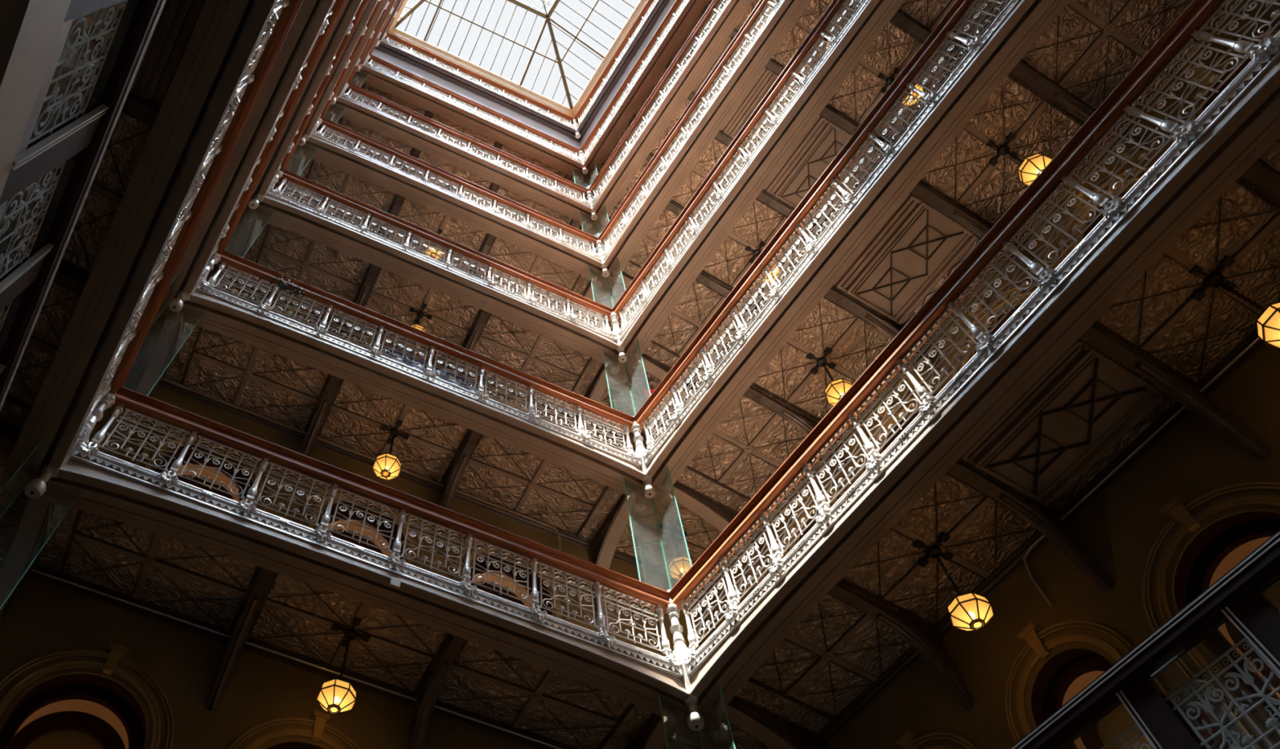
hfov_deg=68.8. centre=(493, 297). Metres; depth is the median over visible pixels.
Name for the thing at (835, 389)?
lantern
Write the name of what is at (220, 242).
grille
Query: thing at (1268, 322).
lantern
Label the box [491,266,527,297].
grille
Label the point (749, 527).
grille
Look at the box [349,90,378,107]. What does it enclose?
grille
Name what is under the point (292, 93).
grille
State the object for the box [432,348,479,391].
grille
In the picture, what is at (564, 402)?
grille
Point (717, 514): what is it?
arch
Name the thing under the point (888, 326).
ceiling beam
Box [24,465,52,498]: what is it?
pendant
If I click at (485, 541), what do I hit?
grille
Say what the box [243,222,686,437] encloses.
ceiling
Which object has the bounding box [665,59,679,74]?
ceiling beam
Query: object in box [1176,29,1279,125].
door
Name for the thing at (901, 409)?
door
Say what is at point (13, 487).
glass screen
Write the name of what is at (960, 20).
grille
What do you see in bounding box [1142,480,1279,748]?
door
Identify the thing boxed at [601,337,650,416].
glass screen
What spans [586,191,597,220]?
newel post
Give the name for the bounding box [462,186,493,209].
grille
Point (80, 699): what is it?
arched window
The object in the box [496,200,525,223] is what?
grille
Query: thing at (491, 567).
door
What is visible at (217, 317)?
balcony edge
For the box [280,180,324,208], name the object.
grille
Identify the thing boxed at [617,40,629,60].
grille
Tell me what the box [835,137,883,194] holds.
grille
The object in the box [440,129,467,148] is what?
grille
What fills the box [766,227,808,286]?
grille
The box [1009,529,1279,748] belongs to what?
guard
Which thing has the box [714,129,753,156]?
ceiling beam
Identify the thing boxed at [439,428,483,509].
ceiling beam
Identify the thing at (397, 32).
balcony edge
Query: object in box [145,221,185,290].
grille
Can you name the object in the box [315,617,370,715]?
lantern
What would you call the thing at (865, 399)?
grille
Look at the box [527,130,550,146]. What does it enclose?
grille
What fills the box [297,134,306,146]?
pendant
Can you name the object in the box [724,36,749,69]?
grille
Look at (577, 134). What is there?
pendant
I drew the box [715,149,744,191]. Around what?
grille
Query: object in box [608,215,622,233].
arch
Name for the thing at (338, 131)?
grille
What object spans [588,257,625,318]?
glass screen
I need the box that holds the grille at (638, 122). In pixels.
[627,117,644,146]
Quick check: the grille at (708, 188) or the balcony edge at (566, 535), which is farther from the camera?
the grille at (708, 188)
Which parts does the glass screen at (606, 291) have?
glass pane, glass pane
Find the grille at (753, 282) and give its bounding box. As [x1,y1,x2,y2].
[734,270,773,328]
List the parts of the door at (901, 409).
frame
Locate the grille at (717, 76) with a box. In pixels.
[703,68,727,101]
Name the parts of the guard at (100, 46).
panel, glass panel, post, glass panel, panel, post, glass panel, post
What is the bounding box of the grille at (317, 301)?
[271,286,327,326]
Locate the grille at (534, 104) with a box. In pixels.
[526,101,546,114]
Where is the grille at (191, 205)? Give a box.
[174,155,215,226]
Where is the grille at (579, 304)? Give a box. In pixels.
[569,299,605,331]
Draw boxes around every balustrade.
[51,0,302,468]
[59,386,688,693]
[182,0,346,293]
[191,250,644,474]
[257,0,368,195]
[264,168,618,345]
[303,0,382,135]
[310,117,602,263]
[338,0,391,96]
[338,82,591,208]
[362,0,399,65]
[364,54,582,164]
[381,0,404,39]
[381,32,575,129]
[573,0,662,128]
[580,0,694,164]
[588,0,737,208]
[598,0,791,263]
[612,0,879,344]
[634,0,1035,474]
[669,0,1279,693]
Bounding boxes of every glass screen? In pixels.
[0,437,81,609]
[122,270,204,395]
[224,202,274,257]
[285,144,317,175]
[316,104,346,133]
[350,71,368,87]
[572,160,598,197]
[579,203,613,250]
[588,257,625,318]
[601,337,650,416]
[622,465,692,591]
[657,682,735,748]
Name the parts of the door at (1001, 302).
frame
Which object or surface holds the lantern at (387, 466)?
hanging from the ceiling at (266, 383)
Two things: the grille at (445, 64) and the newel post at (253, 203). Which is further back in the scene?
the grille at (445, 64)
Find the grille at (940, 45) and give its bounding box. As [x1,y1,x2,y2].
[910,36,968,91]
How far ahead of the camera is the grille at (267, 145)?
13.68 m
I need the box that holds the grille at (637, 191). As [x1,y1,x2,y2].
[624,186,643,220]
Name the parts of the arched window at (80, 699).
frame, frame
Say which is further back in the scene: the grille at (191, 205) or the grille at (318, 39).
the grille at (318, 39)
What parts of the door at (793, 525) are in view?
frame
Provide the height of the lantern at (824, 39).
1.123 m
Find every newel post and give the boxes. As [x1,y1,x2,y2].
[24,390,116,498]
[168,252,220,311]
[248,169,282,208]
[297,117,322,146]
[330,82,348,104]
[355,53,369,71]
[375,31,386,46]
[572,119,580,137]
[578,151,587,173]
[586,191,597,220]
[595,240,609,276]
[609,307,626,362]
[631,416,655,497]
[665,589,704,730]
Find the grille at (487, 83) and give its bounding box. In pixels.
[481,80,502,93]
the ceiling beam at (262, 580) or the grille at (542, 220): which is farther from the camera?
the grille at (542, 220)
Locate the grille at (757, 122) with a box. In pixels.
[740,112,772,155]
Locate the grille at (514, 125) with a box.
[502,120,524,134]
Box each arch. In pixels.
[0,496,55,622]
[98,365,168,453]
[213,268,235,292]
[276,181,291,195]
[571,224,582,248]
[571,280,593,320]
[577,363,607,439]
[591,493,629,635]
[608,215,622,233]
[621,271,652,297]
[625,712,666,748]
[641,352,701,401]
[672,480,768,587]
[725,695,826,748]
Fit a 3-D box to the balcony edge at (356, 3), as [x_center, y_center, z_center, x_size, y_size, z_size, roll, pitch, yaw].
[-2.195,-5.556,15.371,0.493,0.441,10.127,28,-67,-11]
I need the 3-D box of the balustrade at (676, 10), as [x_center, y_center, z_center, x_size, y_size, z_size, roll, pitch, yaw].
[5.278,-8.122,27.646,0.258,1.654,9.724,28,-67,-11]
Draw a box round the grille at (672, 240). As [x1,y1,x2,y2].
[666,217,692,260]
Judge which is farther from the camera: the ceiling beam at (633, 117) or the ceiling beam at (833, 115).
the ceiling beam at (633, 117)
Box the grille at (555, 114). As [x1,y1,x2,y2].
[549,111,568,124]
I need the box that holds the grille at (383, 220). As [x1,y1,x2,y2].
[367,215,407,244]
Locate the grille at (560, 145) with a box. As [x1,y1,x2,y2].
[552,142,574,157]
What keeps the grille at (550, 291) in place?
attached to the balustrade at (327, 194)
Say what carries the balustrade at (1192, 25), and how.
on the floor
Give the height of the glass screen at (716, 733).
2.508 m
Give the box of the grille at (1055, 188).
[1008,182,1102,268]
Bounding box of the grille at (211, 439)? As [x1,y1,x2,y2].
[178,435,262,498]
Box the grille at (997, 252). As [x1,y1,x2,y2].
[954,247,1037,333]
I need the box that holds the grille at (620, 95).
[614,85,627,109]
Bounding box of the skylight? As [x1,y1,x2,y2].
[394,0,635,109]
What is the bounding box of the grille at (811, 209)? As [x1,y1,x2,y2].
[800,183,844,241]
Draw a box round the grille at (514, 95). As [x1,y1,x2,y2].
[504,90,524,103]
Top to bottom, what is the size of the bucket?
0.714 m
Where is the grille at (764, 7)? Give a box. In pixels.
[746,3,773,35]
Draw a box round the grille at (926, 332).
[902,307,977,394]
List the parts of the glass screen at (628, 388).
glass pane, glass pane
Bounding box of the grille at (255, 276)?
[214,264,275,303]
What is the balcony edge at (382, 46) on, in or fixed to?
attached to the wall at (439, 81)
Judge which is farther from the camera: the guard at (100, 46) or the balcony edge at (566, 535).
the balcony edge at (566, 535)
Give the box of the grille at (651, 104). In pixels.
[644,92,661,119]
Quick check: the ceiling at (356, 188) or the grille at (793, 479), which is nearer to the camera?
the grille at (793, 479)
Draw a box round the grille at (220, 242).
[214,210,234,248]
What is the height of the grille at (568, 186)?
0.804 m
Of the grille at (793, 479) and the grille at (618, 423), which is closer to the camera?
the grille at (793, 479)
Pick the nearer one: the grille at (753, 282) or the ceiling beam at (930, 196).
the ceiling beam at (930, 196)
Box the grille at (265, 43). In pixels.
[239,8,283,84]
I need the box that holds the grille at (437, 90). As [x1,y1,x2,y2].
[425,84,448,99]
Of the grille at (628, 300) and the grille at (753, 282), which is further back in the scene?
the grille at (628, 300)
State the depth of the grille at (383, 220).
18.47 m
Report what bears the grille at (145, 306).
attached to the balustrade at (282, 15)
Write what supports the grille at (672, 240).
attached to the balustrade at (832, 15)
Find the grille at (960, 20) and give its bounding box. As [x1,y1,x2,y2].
[951,0,1008,37]
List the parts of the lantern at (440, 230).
lamp shade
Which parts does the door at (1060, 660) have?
frame, frame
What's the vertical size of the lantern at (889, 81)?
1.123 m
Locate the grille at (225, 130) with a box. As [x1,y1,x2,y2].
[205,84,248,158]
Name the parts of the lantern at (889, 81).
lamp shade, frame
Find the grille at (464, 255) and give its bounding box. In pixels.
[450,249,487,279]
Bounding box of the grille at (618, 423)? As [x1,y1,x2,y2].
[581,408,626,451]
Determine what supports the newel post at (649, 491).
on the floor
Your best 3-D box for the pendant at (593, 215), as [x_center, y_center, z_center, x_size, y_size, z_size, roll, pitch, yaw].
[2.731,-2.249,25.056,0.185,0.385,0.183,23,-66,-9]
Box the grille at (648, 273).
[644,250,668,293]
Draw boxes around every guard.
[0,0,165,409]
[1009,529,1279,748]
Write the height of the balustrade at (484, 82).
1.648 m
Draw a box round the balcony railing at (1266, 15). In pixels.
[693,0,1279,642]
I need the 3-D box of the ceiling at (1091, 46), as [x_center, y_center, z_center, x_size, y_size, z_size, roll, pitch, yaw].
[5.860,-0.263,13.201,1.786,0.114,10.085,28,-67,-11]
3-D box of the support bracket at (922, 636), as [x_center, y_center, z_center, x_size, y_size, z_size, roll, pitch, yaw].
[4.338,3.731,10.001,1.730,1.059,0.258,28,-67,-11]
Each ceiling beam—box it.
[53,257,90,294]
[121,90,161,127]
[205,565,278,711]
[298,373,344,456]
[342,262,382,341]
[378,193,405,239]
[403,146,421,173]
[408,632,467,748]
[419,110,433,129]
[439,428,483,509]
[456,308,491,377]
[468,232,497,277]
[481,182,500,208]
[488,141,502,161]
[629,114,644,127]
[645,151,667,168]
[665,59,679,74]
[665,198,702,226]
[686,90,706,107]
[695,269,763,319]
[701,4,716,18]
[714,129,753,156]
[728,27,749,48]
[742,382,848,472]
[755,189,826,239]
[764,57,800,87]
[818,103,889,154]
[822,284,939,374]
[848,0,861,13]
[888,8,966,64]
[909,178,1033,271]
[1007,58,1148,151]
[1078,320,1271,460]
[1235,157,1279,212]
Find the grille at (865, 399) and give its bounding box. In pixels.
[853,364,922,451]
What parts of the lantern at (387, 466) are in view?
frame, lamp shade, chain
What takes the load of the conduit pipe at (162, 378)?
attached to the ceiling beam at (317, 421)
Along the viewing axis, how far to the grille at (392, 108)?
25.39 m
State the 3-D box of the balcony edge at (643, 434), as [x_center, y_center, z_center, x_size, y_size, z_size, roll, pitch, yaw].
[-1.539,0.964,18.632,11.628,0.152,0.091,23,-66,-9]
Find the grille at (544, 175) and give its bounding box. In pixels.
[528,168,554,187]
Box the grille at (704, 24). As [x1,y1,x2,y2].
[697,10,715,39]
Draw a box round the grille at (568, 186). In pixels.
[556,181,582,199]
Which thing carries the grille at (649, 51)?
attached to the balustrade at (676, 10)
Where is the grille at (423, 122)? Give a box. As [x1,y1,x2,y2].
[411,116,438,134]
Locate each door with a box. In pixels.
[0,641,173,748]
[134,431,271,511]
[228,709,359,748]
[256,304,314,327]
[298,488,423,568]
[453,542,569,622]
[488,395,535,413]
[783,488,845,557]
[866,394,935,469]
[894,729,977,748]
[953,281,1039,376]
[1004,619,1168,748]
[1060,166,1150,260]
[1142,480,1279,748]
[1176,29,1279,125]
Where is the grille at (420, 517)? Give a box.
[401,512,466,577]
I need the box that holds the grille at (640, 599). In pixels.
[600,584,662,651]
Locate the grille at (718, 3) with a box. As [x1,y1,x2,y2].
[715,0,727,9]
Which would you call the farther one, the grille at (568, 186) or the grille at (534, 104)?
the grille at (534, 104)
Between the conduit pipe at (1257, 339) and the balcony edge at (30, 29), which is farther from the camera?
the conduit pipe at (1257, 339)
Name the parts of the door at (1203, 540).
frame, frame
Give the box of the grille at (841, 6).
[823,0,862,36]
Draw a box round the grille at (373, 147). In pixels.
[357,142,391,163]
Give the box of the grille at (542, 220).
[529,215,559,238]
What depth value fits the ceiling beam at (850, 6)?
19.30 m
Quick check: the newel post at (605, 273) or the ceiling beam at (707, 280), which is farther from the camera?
the newel post at (605, 273)
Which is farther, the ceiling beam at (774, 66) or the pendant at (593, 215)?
the pendant at (593, 215)
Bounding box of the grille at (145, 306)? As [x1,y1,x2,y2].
[120,283,156,346]
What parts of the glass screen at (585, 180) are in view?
glass pane, glass pane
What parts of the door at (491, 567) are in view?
frame, frame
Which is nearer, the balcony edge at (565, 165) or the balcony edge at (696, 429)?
the balcony edge at (696, 429)
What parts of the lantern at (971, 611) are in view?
chain, lamp shade, frame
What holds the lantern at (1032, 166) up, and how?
hanging from the ceiling at (1091, 46)
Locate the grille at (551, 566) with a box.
[537,561,596,627]
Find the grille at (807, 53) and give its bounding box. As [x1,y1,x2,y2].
[795,35,831,77]
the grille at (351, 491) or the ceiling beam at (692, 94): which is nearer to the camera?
the grille at (351, 491)
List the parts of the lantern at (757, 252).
lamp shade, frame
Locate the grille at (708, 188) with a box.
[690,184,717,226]
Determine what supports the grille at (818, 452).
attached to the balustrade at (1192, 25)
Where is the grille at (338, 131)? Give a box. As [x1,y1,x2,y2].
[321,126,357,147]
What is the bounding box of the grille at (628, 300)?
[622,282,644,325]
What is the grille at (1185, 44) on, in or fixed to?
attached to the balustrade at (1192, 25)
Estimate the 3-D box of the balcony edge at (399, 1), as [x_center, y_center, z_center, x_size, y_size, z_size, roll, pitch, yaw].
[-1.770,-12.389,29.538,0.493,0.441,10.127,28,-67,-11]
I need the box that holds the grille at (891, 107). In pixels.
[871,88,924,143]
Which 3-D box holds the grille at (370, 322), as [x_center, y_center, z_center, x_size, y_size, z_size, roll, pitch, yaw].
[-2.237,0.493,14.551,0.790,0.804,0.040,23,-66,-9]
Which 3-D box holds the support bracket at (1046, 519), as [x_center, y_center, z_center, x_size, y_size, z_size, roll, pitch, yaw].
[5.305,2.239,9.252,1.730,1.059,0.258,28,-67,-11]
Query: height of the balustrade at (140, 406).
1.648 m
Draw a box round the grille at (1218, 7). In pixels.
[1199,0,1279,43]
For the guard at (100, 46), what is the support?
on the balcony edge at (30, 29)
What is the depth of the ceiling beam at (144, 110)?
8.09 m
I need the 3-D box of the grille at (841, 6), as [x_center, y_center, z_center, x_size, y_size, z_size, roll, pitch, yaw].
[6.202,-4.979,16.309,0.040,0.804,0.737,28,-67,-11]
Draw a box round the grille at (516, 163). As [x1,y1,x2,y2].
[499,155,525,173]
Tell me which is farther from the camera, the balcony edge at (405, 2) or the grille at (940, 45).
the balcony edge at (405, 2)
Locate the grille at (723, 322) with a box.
[703,311,739,368]
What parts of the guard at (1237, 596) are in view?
glass panel, post, glass panel, post, glass panel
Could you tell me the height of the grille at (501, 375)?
0.804 m
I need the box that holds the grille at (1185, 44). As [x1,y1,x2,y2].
[1131,38,1247,124]
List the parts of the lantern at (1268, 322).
chain, frame, lamp shade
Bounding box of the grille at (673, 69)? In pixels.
[661,66,679,93]
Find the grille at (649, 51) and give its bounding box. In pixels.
[644,39,658,63]
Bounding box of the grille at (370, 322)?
[326,307,378,348]
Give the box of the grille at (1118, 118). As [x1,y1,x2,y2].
[1068,112,1173,197]
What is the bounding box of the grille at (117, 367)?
[93,342,128,404]
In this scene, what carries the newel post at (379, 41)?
on the floor
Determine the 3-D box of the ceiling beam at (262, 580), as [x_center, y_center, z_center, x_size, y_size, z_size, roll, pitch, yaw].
[-2.771,3.686,10.192,0.258,1.059,1.502,23,-66,-9]
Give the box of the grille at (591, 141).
[586,129,599,153]
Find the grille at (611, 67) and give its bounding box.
[604,60,616,80]
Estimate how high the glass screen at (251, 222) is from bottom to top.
2.508 m
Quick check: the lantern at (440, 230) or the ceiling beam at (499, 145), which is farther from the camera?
the ceiling beam at (499, 145)
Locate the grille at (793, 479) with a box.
[764,468,821,553]
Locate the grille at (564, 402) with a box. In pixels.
[533,388,577,431]
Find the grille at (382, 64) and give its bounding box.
[371,61,396,75]
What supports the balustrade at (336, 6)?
on the floor
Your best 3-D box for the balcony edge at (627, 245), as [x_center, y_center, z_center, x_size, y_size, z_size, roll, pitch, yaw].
[5.115,-4.300,20.235,0.493,0.441,10.047,28,-67,-11]
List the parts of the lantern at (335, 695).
frame, lamp shade, chain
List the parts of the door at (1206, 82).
frame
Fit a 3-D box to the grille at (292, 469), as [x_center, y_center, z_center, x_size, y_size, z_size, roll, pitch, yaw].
[-2.349,2.305,10.793,0.790,0.804,0.040,23,-66,-9]
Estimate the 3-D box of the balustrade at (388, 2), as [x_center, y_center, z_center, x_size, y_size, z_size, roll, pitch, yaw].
[-1.727,-9.271,22.870,0.258,1.654,9.732,28,-67,-11]
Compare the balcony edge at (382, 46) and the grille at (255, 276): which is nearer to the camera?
the grille at (255, 276)
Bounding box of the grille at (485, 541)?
[471,537,531,603]
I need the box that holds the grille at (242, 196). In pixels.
[235,165,255,204]
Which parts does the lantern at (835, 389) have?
chain, frame, lamp shade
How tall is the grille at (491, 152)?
0.804 m
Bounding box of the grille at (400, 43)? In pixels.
[388,38,410,49]
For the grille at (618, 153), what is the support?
attached to the balustrade at (650, 104)
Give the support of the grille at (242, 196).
attached to the balustrade at (336, 6)
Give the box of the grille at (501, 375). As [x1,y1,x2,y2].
[484,368,528,411]
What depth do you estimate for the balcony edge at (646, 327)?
16.66 m
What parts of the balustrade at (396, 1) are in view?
handrail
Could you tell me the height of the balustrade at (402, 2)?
1.654 m
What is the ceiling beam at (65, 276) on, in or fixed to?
attached to the ceiling at (177, 20)
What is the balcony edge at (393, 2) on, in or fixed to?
attached to the wall at (439, 81)
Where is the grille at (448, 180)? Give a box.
[427,171,459,194]
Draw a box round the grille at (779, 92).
[767,74,800,116]
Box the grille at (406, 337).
[380,328,429,369]
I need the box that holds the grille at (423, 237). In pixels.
[409,233,448,262]
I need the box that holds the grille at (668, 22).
[658,15,675,39]
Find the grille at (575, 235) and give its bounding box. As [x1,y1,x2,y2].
[562,229,591,253]
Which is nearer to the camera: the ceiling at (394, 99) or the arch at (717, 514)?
the arch at (717, 514)
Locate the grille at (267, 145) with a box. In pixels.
[255,118,278,162]
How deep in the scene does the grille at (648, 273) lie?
18.71 m
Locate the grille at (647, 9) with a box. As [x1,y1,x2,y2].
[643,0,657,17]
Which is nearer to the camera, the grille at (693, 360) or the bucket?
the bucket
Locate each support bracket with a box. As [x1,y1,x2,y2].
[827,577,975,711]
[945,457,1115,592]
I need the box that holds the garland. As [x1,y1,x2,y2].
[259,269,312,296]
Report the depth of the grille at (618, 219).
22.71 m
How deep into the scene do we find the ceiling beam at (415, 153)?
24.91 m
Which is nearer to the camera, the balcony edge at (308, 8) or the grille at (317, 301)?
the balcony edge at (308, 8)
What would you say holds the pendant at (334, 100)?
attached to the newel post at (336, 97)
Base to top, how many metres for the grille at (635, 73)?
0.804 m
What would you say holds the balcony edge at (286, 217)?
attached to the floor
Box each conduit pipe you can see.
[0,557,562,748]
[161,377,561,551]
[1022,337,1259,606]
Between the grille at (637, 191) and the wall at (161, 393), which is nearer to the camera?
the wall at (161, 393)
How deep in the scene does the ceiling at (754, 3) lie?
24.26 m
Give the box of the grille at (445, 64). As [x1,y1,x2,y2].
[435,59,456,71]
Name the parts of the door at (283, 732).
frame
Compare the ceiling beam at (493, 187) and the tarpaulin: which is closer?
the tarpaulin
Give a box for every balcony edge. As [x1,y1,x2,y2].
[0,0,71,197]
[0,0,274,484]
[0,458,688,716]
[0,551,579,748]
[158,377,637,566]
[169,0,333,300]
[174,289,644,494]
[213,264,657,444]
[248,0,361,201]
[252,194,618,363]
[302,0,377,135]
[304,135,602,279]
[333,96,591,222]
[335,0,387,95]
[358,65,582,177]
[360,0,395,64]
[374,40,579,142]
[378,0,401,39]
[387,26,573,124]
[388,0,408,30]
[572,0,648,123]
[577,0,669,142]
[584,0,708,171]
[592,0,753,216]
[604,0,811,272]
[620,0,905,355]
[646,0,1071,486]
[656,0,1010,440]
[690,45,1279,711]
[817,328,1265,745]
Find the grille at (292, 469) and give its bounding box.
[255,461,331,525]
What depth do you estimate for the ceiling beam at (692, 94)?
24.02 m
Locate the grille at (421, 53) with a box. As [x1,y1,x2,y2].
[411,48,433,61]
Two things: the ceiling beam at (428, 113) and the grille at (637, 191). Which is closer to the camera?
the grille at (637, 191)
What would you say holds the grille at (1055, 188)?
attached to the balustrade at (1192, 25)
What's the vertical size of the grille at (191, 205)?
0.804 m
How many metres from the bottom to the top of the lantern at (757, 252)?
1.123 m
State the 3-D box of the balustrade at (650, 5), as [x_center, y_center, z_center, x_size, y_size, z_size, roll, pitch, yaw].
[5.386,-9.849,31.227,0.258,1.654,9.724,28,-67,-11]
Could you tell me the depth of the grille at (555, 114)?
33.48 m
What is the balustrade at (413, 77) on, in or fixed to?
on the floor
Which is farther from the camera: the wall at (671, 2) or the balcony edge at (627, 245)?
the wall at (671, 2)
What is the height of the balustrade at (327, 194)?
1.648 m
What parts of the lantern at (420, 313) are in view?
frame, lamp shade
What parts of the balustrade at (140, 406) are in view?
handrail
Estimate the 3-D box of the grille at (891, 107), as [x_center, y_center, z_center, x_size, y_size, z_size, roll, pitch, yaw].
[5.674,-2.521,12.861,0.040,0.804,0.737,28,-67,-11]
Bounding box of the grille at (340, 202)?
[324,198,366,226]
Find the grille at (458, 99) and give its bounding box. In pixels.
[450,96,474,111]
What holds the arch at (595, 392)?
attached to the wall at (211, 273)
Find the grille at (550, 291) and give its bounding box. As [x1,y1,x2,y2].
[531,284,566,314]
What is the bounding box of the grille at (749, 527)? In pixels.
[724,515,773,599]
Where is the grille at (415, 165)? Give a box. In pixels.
[393,156,426,178]
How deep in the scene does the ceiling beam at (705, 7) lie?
26.89 m
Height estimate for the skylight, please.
2.325 m
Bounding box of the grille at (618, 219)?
[606,214,623,247]
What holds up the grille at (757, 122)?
attached to the balustrade at (832, 15)
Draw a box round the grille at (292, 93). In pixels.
[279,68,302,114]
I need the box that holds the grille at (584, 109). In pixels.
[579,100,590,120]
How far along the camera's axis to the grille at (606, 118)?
29.40 m
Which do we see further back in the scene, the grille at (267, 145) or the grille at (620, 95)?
the grille at (620, 95)
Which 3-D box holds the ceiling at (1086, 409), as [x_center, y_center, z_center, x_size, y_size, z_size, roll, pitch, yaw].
[5.747,1.550,9.443,1.786,0.114,10.085,28,-67,-11]
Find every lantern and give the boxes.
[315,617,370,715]
[371,419,409,479]
[407,302,432,346]
[424,228,443,260]
[680,519,693,564]
[713,184,725,197]
[745,240,781,284]
[805,346,853,405]
[817,37,829,52]
[876,66,924,106]
[911,531,995,631]
[985,132,1053,186]
[1187,254,1279,349]
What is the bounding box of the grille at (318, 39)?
[302,16,328,64]
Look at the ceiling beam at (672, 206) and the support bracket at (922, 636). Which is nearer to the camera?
the support bracket at (922, 636)
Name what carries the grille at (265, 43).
attached to the balustrade at (282, 15)
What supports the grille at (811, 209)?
attached to the balustrade at (961, 11)
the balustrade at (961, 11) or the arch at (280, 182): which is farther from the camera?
the arch at (280, 182)
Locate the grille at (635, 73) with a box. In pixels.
[629,62,644,86]
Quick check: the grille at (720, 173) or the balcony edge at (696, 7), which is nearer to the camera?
the grille at (720, 173)
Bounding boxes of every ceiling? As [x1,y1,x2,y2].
[0,0,205,457]
[0,455,770,748]
[164,325,721,563]
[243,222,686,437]
[273,159,641,331]
[324,116,616,253]
[351,82,600,200]
[597,0,727,189]
[608,0,780,235]
[622,0,860,299]
[643,0,1004,395]
[676,0,1193,523]
[729,137,1279,733]
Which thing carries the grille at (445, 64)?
attached to the balustrade at (484, 82)
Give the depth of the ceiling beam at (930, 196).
12.59 m
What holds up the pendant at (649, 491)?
attached to the newel post at (649, 491)
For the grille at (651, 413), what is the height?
0.804 m
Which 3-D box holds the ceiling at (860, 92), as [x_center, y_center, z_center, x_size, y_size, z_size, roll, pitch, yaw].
[5.973,-2.082,16.971,1.786,0.114,10.085,28,-67,-11]
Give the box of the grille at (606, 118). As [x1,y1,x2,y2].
[600,107,613,131]
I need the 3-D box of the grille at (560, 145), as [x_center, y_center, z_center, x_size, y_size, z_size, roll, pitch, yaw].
[2.265,-4.727,29.608,0.790,0.804,0.040,23,-66,-9]
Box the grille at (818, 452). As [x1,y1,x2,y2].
[808,417,870,503]
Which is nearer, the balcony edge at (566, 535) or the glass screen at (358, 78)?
the balcony edge at (566, 535)
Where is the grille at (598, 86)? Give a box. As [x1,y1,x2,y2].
[591,80,603,101]
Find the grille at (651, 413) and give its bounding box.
[646,387,676,444]
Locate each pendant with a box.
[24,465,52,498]
[168,291,186,311]
[248,194,260,208]
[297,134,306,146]
[330,97,336,104]
[575,132,580,137]
[582,166,587,173]
[591,211,597,220]
[601,266,609,276]
[617,349,626,362]
[642,478,655,497]
[684,698,704,730]
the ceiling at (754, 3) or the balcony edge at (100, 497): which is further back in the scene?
the ceiling at (754, 3)
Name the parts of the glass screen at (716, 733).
glass pane, glass pane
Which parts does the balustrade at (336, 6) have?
handrail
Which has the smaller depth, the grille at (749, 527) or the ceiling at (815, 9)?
the grille at (749, 527)
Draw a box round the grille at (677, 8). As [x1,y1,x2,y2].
[674,0,687,14]
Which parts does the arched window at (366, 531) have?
frame, frame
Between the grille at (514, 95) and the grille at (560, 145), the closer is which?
the grille at (560, 145)
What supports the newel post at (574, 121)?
on the floor
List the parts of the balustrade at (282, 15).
handrail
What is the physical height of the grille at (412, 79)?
0.804 m
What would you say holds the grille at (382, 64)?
attached to the balustrade at (413, 77)
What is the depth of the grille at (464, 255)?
18.76 m
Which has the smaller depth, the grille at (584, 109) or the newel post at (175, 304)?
the newel post at (175, 304)
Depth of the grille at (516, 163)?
25.95 m
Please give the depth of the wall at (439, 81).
31.44 m
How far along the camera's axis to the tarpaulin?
14.72 m
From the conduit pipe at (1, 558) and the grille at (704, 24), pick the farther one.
the grille at (704, 24)
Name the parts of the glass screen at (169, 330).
glass pane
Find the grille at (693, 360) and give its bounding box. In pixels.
[674,350,707,408]
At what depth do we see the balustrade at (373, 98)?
25.55 m
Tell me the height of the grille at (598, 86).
0.804 m
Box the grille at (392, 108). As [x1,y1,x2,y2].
[380,103,408,121]
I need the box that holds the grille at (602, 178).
[595,168,610,195]
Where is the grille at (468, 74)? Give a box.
[458,70,479,82]
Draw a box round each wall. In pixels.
[0,567,536,748]
[85,386,703,656]
[205,266,654,453]
[367,48,581,157]
[579,0,682,155]
[825,343,1279,748]
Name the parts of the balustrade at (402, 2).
handrail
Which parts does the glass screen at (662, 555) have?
glass pane, glass pane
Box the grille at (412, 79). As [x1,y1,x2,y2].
[398,72,422,86]
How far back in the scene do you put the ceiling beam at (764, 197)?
17.07 m
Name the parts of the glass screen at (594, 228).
glass pane, glass pane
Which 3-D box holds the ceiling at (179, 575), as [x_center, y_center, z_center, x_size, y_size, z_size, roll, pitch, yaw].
[-1.517,4.079,10.916,11.780,0.061,1.563,23,-66,-9]
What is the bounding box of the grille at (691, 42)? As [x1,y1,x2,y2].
[679,39,697,66]
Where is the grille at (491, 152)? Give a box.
[471,142,496,161]
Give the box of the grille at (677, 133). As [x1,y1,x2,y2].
[662,128,684,162]
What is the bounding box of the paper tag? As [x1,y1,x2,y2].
[389,576,400,587]
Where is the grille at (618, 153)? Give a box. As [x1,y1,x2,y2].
[611,143,626,170]
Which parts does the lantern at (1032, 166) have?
chain, frame, lamp shade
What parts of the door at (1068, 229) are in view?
frame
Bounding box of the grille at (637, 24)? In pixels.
[630,18,643,39]
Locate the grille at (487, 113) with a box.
[476,107,499,123]
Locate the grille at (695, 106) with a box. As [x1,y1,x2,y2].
[683,99,705,133]
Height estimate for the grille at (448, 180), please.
0.804 m
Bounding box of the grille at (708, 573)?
[685,560,730,644]
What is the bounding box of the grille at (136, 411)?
[99,407,190,471]
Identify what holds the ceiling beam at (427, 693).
attached to the ceiling at (179, 575)
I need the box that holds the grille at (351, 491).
[329,487,399,551]
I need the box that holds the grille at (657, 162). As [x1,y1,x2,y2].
[643,158,663,191]
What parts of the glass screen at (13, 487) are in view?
glass pane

